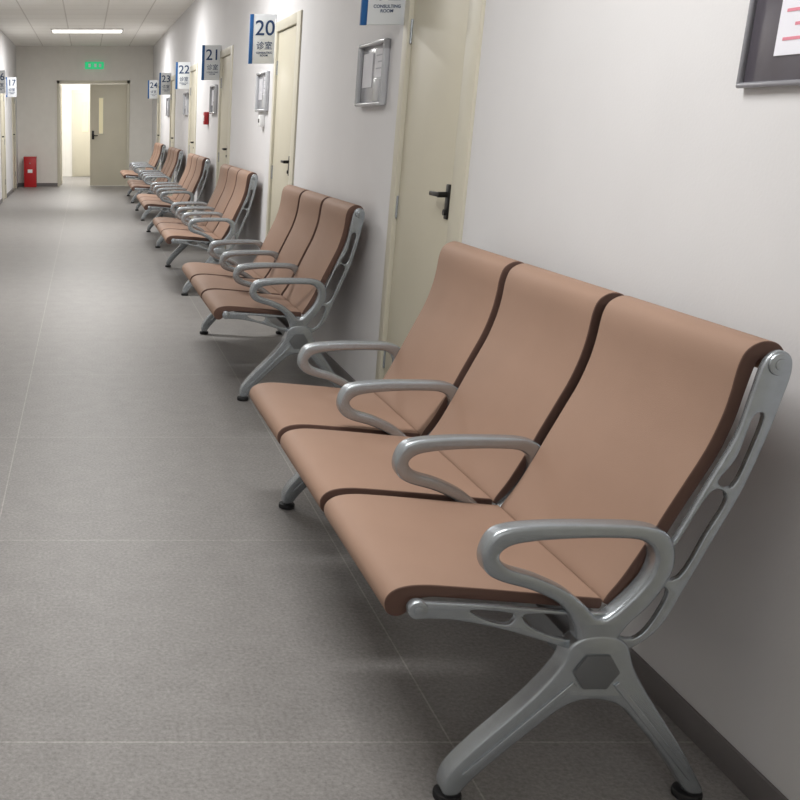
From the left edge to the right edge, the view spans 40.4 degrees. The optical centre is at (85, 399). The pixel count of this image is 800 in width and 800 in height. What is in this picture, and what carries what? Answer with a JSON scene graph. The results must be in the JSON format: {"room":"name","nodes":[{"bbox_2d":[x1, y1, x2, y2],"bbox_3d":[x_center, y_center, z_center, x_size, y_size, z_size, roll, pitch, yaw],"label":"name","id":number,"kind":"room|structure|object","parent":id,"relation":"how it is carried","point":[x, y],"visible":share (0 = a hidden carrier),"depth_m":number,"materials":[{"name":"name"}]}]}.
{"room":"hospital interior","nodes":[
{"label":"hospital interior","id":0,"kind":"room"},
{"bbox_2d":[0,30,17,199],"bbox_3d":[-1.563,-5.197,18.360,0.200,2.870,6.396,0,16,0],"label":"wall","id":1,"kind":"structure","parent":0,"point":[6,41],"depth_m":18.88,"materials":[{"name":"paint"}]},
{"bbox_2d":[0,70,5,92],"bbox_3d":[-1.366,-5.002,15.725,0.195,0.347,0.032,0,16,0],"label":"number sign","id":2,"kind":"object","parent":1,"relation":"attached to","point":[2,72],"visible":1,"depth_m":15.71,"materials":[{"name":"white plastic"}]},
{"bbox_2d":[0,93,6,199],"bbox_3d":[-1.523,-4.571,17.608,0.200,2.068,0.909,0,16,0],"label":"door","id":3,"kind":"structure","parent":1,"relation":"in","point":[2,95],"depth_m":17.80,"materials":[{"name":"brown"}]},
{"bbox_2d":[0,183,18,203],"bbox_3d":[-1.458,-1.277,9.549,0.010,0.070,25.080,0,16,0],"label":"baseboard","id":4,"kind":"structure","parent":1,"relation":"attached to","point":[12,189],"depth_m":19.04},
{"bbox_2d":[6,77,16,96],"bbox_3d":[-1.366,-5.709,18.250,0.195,0.347,0.032,0,16,0],"label":"number sign","id":5,"kind":"object","parent":1,"relation":"attached to","point":[11,90],"visible":1,"depth_m":18.24,"materials":[{"name":"white plastic"}]},
{"bbox_2d":[11,97,16,188],"bbox_3d":[-1.523,-5.315,20.266,0.200,2.068,0.909,0,16,0],"label":"door","id":6,"kind":"structure","parent":1,"relation":"in","point":[12,98],"depth_m":20.51,"materials":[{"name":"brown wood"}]},
{"bbox_2d":[16,46,57,182],"bbox_3d":[-1.138,-6.033,21.344,1.049,2.870,0.200,0,16,0],"label":"wall","id":7,"kind":"structure","parent":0,"point":[36,66],"depth_m":21.20,"materials":[{"name":"paint"}]},
{"bbox_2d":[60,84,89,175],"bbox_3d":[-0.028,-7.071,25.051,3.270,2.870,0.100,0,16,0],"label":"wall","id":8,"kind":"structure","parent":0,"point":[67,89],"depth_m":25.04,"materials":[{"name":"white paint"}]},
{"bbox_2d":[57,46,129,80],"bbox_3d":[0.155,-7.082,21.050,1.539,0.690,0.200,0,16,0],"label":"wall","id":9,"kind":"structure","parent":0,"point":[71,60],"depth_m":20.95,"materials":[{"name":"paint"}]},
{"bbox_2d":[60,85,61,183],"bbox_3d":[-0.560,-5.785,21.850,0.049,2.100,0.620,1,16,2],"label":"door leaf","id":10,"kind":"structure","parent":9,"relation":"in","point":[60,85],"depth_m":21.75,"materials":[{"name":"beige wood"}]},
{"bbox_2d":[57,81,129,185],"bbox_3d":[0.155,-5.698,21.427,1.539,2.180,0.220,0,16,0],"label":"trim","id":11,"kind":"structure","parent":9,"relation":"attached to","point":[58,82],"depth_m":21.21,"materials":[{"name":"beige wood"}]},
{"bbox_2d":[85,62,103,68],"bbox_3d":[0.175,-7.007,20.950,0.390,0.140,0.032,0,16,0],"label":"exit sign","id":12,"kind":"object","parent":9,"relation":"attached to","point":[88,65],"visible":1,"depth_m":20.94,"materials":[{"name":"green plastic"}]},
{"bbox_2d":[90,84,126,185],"bbox_3d":[0.474,-5.663,21.415,0.780,2.100,0.095,2,16,6],"label":"door leaf","id":13,"kind":"structure","parent":9,"relation":"in","point":[108,102],"depth_m":21.41,"materials":[{"name":"beige wood"}]},
{"bbox_2d":[0,0,194,45],"bbox_3d":[-0.028,-4.567,10.601,3.270,0.100,29.280,0,16,0],"label":"ceiling","id":14,"kind":"structure","parent":0,"point":[24,22],"depth_m":15.55,"materials":[{"name":"tile"}]},
{"bbox_2d":[51,29,123,32],"bbox_3d":[0.020,-6.357,17.224,1.240,0.023,0.600,0,16,0],"label":"ceiling light panel","id":15,"kind":"object","parent":14,"relation":"in","point":[52,30],"depth_m":17.05,"materials":[{"name":"white plastic"}]},
{"bbox_2d":[129,46,152,179],"bbox_3d":[1.266,-6.033,21.344,0.683,2.870,0.200,0,16,0],"label":"wall","id":16,"kind":"structure","parent":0,"point":[141,57],"depth_m":21.19,"materials":[{"name":"white paint"}]},
{"bbox_2d":[0,176,748,799],"bbox_3d":[-0.028,-1.707,11.402,3.270,0.100,29.280,0,16,0],"label":"floor","id":17,"kind":"structure","parent":0,"point":[170,630],"depth_m":2.98,"materials":[{"name":"tile"}]},
{"bbox_2d":[23,156,36,186],"bbox_3d":[-1.187,-4.868,21.338,0.270,0.630,0.290,0,16,0],"label":"box","id":18,"kind":"object","parent":17,"relation":"on","point":[30,162],"visible":1,"depth_m":21.23,"materials":[{"name":"red paint"}]},
{"bbox_2d":[120,142,165,202],"bbox_3d":[0.999,-4.090,17.910,0.722,0.981,1.705,0,16,0],"label":"bench","id":19,"kind":"object","parent":17,"relation":"on","point":[159,148],"visible":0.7,"depth_m":17.40,"materials":[{"name":"leather"}]},
{"bbox_2d":[127,147,183,220],"bbox_3d":[1.006,-3.250,14.906,0.722,0.981,1.705,0,16,0],"label":"bench","id":20,"kind":"object","parent":17,"relation":"on","point":[174,155],"visible":0.64,"depth_m":14.49,"materials":[{"name":"leather"}]},
{"bbox_2d":[137,153,209,247],"bbox_3d":[1.004,-2.401,11.876,0.722,0.981,1.705,0,16,0],"label":"bench","id":21,"kind":"object","parent":17,"relation":"on","point":[196,165],"visible":0.82,"depth_m":11.55,"materials":[{"name":"leather"}]},
{"bbox_2d":[153,164,257,295],"bbox_3d":[1.004,-1.549,8.833,0.722,0.981,1.705,0,16,0],"label":"bench","id":22,"kind":"object","parent":17,"relation":"on","point":[230,195],"visible":0.91,"depth_m":8.44,"materials":[{"name":"leather"}]},
{"bbox_2d":[182,185,364,400],"bbox_3d":[0.996,-0.694,5.779,0.722,0.981,1.705,0,16,0],"label":"bench","id":23,"kind":"object","parent":17,"relation":"on","point":[287,277],"visible":0.98,"depth_m":5.28,"materials":[{"name":"leather"}]},
{"bbox_2d":[249,241,791,799],"bbox_3d":[0.951,0.146,2.777,0.722,0.981,1.705,0,16,-1],"label":"bench","id":24,"kind":"object","parent":17,"relation":"on","point":[589,416],"visible":1,"depth_m":2.24,"materials":[{"name":"leather"}]},
{"bbox_2d":[151,0,799,799],"bbox_3d":[1.508,-3.261,11.443,0.200,2.870,20.762,0,16,0],"label":"wall","id":25,"kind":"structure","parent":0,"point":[616,146],"depth_m":2.54,"materials":[{"name":"paint"}]},
{"bbox_2d":[148,80,157,98],"bbox_3d":[1.309,-6.085,19.592,0.195,0.347,0.032,0,16,0],"label":"number sign","id":26,"kind":"object","parent":25,"relation":"attached to","point":[152,84],"visible":1,"depth_m":19.59,"materials":[{"name":"white plastic"}]},
{"bbox_2d":[156,83,160,179],"bbox_3d":[1.468,-5.066,19.375,0.200,2.068,0.909,0,16,0],"label":"door","id":27,"kind":"structure","parent":25,"relation":"in","point":[158,95],"depth_m":19.50,"materials":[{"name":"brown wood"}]},
{"bbox_2d":[159,73,170,94],"bbox_3d":[1.309,-5.233,16.549,0.195,0.347,0.032,0,16,0],"label":"number sign","id":28,"kind":"object","parent":25,"relation":"attached to","point":[164,78],"visible":1,"depth_m":16.54,"materials":[{"name":"white plastic"}]},
{"bbox_2d":[166,97,169,115],"bbox_3d":[1.390,-4.978,16.985,0.033,0.300,0.460,0,16,0],"label":"holder","id":29,"kind":"object","parent":25,"relation":"attached to","point":[168,98],"visible":0.99,"depth_m":16.80,"materials":[{"name":"grey metal"}]},
{"bbox_2d":[168,74,175,196],"bbox_3d":[1.468,-4.214,16.332,0.200,2.068,0.909,0,16,0],"label":"door","id":30,"kind":"structure","parent":25,"relation":"in","point":[173,78],"depth_m":16.34,"materials":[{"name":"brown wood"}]},
{"bbox_2d":[175,62,190,88],"bbox_3d":[1.309,-4.381,13.505,0.195,0.347,0.032,0,16,0],"label":"number sign","id":31,"kind":"object","parent":25,"relation":"attached to","point":[182,68],"visible":1,"depth_m":13.50,"materials":[{"name":"white plastic"}]},
{"bbox_2d":[183,92,188,114],"bbox_3d":[1.390,-4.130,13.955,0.033,0.300,0.460,0,16,0],"label":"holder","id":32,"kind":"object","parent":25,"relation":"attached to","point":[185,95],"visible":1,"depth_m":13.87,"materials":[{"name":"grey metal"}]},
{"bbox_2d":[186,63,197,218],"bbox_3d":[1.468,-3.362,13.289,0.200,2.068,0.909,0,16,0],"label":"door","id":33,"kind":"structure","parent":25,"relation":"in","point":[193,78],"depth_m":13.27,"materials":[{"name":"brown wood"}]},
{"bbox_2d":[203,112,208,124],"bbox_3d":[1.379,-3.244,11.512,0.055,0.140,0.130,0,16,0],"label":"fire alarm box","id":34,"kind":"object","parent":25,"relation":"attached to","point":[206,114],"visible":1,"depth_m":11.46,"materials":[{"name":"red paint"}]},
{"bbox_2d":[201,45,220,79],"bbox_3d":[1.309,-3.529,10.462,0.195,0.347,0.032,0,16,0],"label":"number sign","id":35,"kind":"object","parent":25,"relation":"attached to","point":[210,70],"visible":1,"depth_m":10.45,"materials":[{"name":"white plastic"}]},
{"bbox_2d":[209,85,217,113],"bbox_3d":[1.390,-3.282,10.925,0.033,0.300,0.460,0,16,0],"label":"holder","id":36,"kind":"object","parent":25,"relation":"attached to","point":[214,88],"visible":1,"depth_m":10.93,"materials":[{"name":"grey metal"}]},
{"bbox_2d":[216,45,233,248],"bbox_3d":[1.468,-2.510,10.246,0.200,2.068,0.909,0,16,0],"label":"door","id":37,"kind":"structure","parent":25,"relation":"in","point":[226,55],"depth_m":10.21,"materials":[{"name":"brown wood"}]},
{"bbox_2d":[258,115,264,126],"bbox_3d":[1.385,-2.210,7.912,0.044,0.090,0.090,0,16,0],"label":"light switch","id":38,"kind":"object","parent":25,"relation":"attached to","point":[261,118],"visible":1,"depth_m":7.88,"materials":[{"name":"white plastic"}]},
{"bbox_2d":[255,70,269,111],"bbox_3d":[1.390,-2.434,7.895,0.033,0.300,0.460,0,16,0],"label":"holder","id":39,"kind":"object","parent":25,"relation":"attached to","point":[262,78],"visible":1,"depth_m":7.87,"materials":[{"name":"grey metal"}]},
{"bbox_2d":[248,14,276,63],"bbox_3d":[1.309,-2.677,7.419,0.195,0.347,0.032,0,16,0],"label":"number sign","id":40,"kind":"object","parent":25,"relation":"attached to","point":[262,26],"visible":1,"depth_m":7.41,"materials":[{"name":"white plastic"}]},
{"bbox_2d":[265,10,302,237],"bbox_3d":[1.468,-1.658,7.203,0.200,2.068,0.909,0,16,0],"label":"door","id":41,"kind":"structure","parent":25,"relation":"in","point":[288,31],"depth_m":7.16,"materials":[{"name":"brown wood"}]},
{"bbox_2d":[355,38,390,106],"bbox_3d":[1.390,-1.585,4.865,0.033,0.300,0.460,0,16,0],"label":"holder","id":42,"kind":"object","parent":25,"relation":"attached to","point":[373,57],"visible":1,"depth_m":4.84,"materials":[{"name":"grey metal"}]},
{"bbox_2d":[359,0,405,24],"bbox_3d":[1.309,-1.825,4.376,0.195,0.347,0.032,0,16,0],"label":"number sign","id":43,"kind":"object","parent":25,"relation":"attached to","point":[372,12],"visible":1,"depth_m":4.40,"materials":[{"name":"white plastic"}]},
{"bbox_2d":[322,352,787,799],"bbox_3d":[1.403,-1.277,9.549,0.010,0.070,25.080,0,16,0],"label":"baseboard","id":44,"kind":"structure","parent":25,"relation":"attached to","point":[752,783],"depth_m":2.27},
{"bbox_2d":[736,0,799,87],"bbox_3d":[1.397,-0.743,1.857,0.019,0.300,0.505,0,16,0],"label":"notice board","id":45,"kind":"object","parent":25,"relation":"attached to","point":[770,53],"visible":1,"depth_m":2.04,"materials":[{"name":"grey metal"}]},
{"bbox_3d":[-1.563,-6.558,23.222,0.200,2.870,3.700,0,16,0],"label":"wall","id":46,"kind":"structure","parent":0,"visible":0},
{"bbox_2d":[19,183,57,185],"bbox_3d":[-0.028,-4.656,21.619,2.870,0.070,0.012,0,16,0],"label":"baseboard","id":47,"kind":"structure","parent":46,"relation":"attached to","point":[20,184],"depth_m":21.61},
{"bbox_2d":[72,90,89,176],"bbox_3d":[0.050,-6.679,25.082,0.800,2.100,0.048,0,16,0],"label":"room door","id":48,"kind":"structure","parent":46,"relation":"in","point":[80,98],"depth_m":25.06,"materials":[{"name":"beige"}]},
{"bbox_3d":[1.508,-2.188,3.773,0.200,0.800,0.911,0,16,0],"label":"wall","id":49,"kind":"structure","parent":0,"visible":0},
{"bbox_2d":[375,0,485,379],"bbox_3d":[1.468,-0.806,4.160,0.200,2.068,0.909,0,16,0],"label":"door","id":50,"kind":"structure","parent":49,"relation":"in","point":[442,40],"depth_m":4.15,"materials":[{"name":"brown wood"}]}
]}

